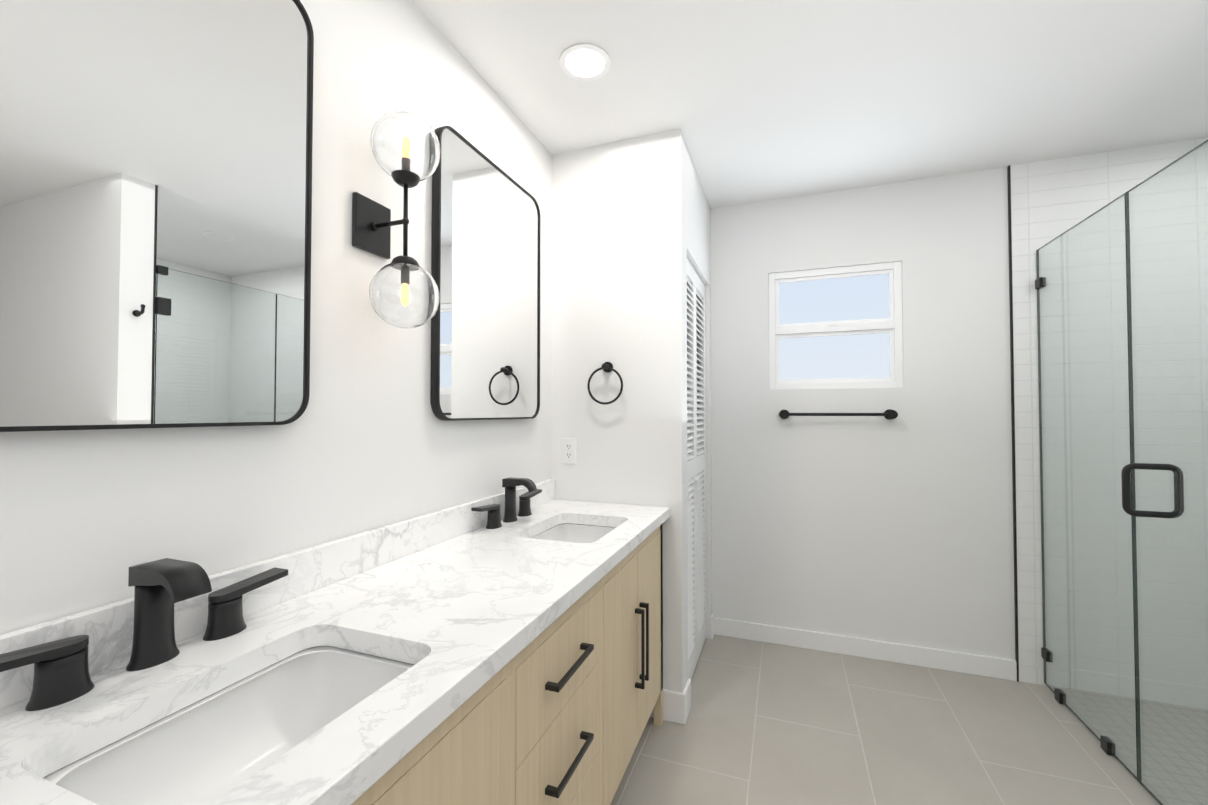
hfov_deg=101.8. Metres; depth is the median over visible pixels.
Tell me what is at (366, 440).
wall
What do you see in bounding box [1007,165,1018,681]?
trim
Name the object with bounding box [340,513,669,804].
bathroom vanity
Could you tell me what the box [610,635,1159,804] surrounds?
floor
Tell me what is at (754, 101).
ceiling
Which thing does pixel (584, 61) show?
recessed light
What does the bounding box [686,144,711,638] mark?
wall
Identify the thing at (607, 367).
towel ring
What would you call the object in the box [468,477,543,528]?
faucet
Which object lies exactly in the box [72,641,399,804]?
sink
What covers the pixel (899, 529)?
wall
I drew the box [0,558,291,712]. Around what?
faucet
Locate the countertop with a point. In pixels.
(450, 611)
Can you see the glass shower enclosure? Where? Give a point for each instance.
(1129, 507)
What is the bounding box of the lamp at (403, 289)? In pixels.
[352,109,439,328]
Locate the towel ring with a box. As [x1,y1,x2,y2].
[587,362,622,404]
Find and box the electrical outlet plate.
[562,438,575,463]
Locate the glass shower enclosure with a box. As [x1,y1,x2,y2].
[1035,139,1207,804]
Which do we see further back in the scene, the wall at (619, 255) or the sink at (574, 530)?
the wall at (619, 255)
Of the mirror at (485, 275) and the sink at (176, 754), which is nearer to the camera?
the sink at (176, 754)
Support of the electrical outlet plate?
attached to the wall at (619, 255)
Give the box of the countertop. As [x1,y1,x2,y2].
[0,500,669,804]
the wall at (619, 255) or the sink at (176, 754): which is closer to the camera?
the sink at (176, 754)
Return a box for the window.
[768,261,902,389]
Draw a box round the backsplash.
[0,479,555,708]
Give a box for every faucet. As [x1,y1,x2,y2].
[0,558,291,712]
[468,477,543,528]
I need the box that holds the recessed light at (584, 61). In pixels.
[560,43,610,80]
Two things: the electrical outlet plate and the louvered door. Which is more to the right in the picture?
the louvered door
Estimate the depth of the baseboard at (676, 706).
2.05 m
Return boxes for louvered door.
[687,259,705,678]
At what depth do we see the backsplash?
1.15 m
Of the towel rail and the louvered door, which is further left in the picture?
the louvered door
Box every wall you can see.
[0,0,551,634]
[551,129,687,692]
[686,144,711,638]
[687,167,1014,659]
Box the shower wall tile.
[1010,137,1207,708]
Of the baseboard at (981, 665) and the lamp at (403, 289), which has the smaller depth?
the lamp at (403, 289)
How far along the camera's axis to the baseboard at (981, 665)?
2.57 m
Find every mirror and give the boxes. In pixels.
[0,0,313,431]
[430,125,540,420]
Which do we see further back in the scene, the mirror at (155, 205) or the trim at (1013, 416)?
the trim at (1013, 416)
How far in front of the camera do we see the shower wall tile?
2.26 m
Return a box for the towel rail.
[779,409,897,419]
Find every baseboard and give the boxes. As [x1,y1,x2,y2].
[650,613,713,724]
[714,617,1016,680]
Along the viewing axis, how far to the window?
2.70 m
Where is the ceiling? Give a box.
[412,0,1207,208]
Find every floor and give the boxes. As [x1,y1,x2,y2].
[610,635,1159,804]
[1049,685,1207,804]
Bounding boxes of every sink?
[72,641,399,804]
[532,521,607,540]

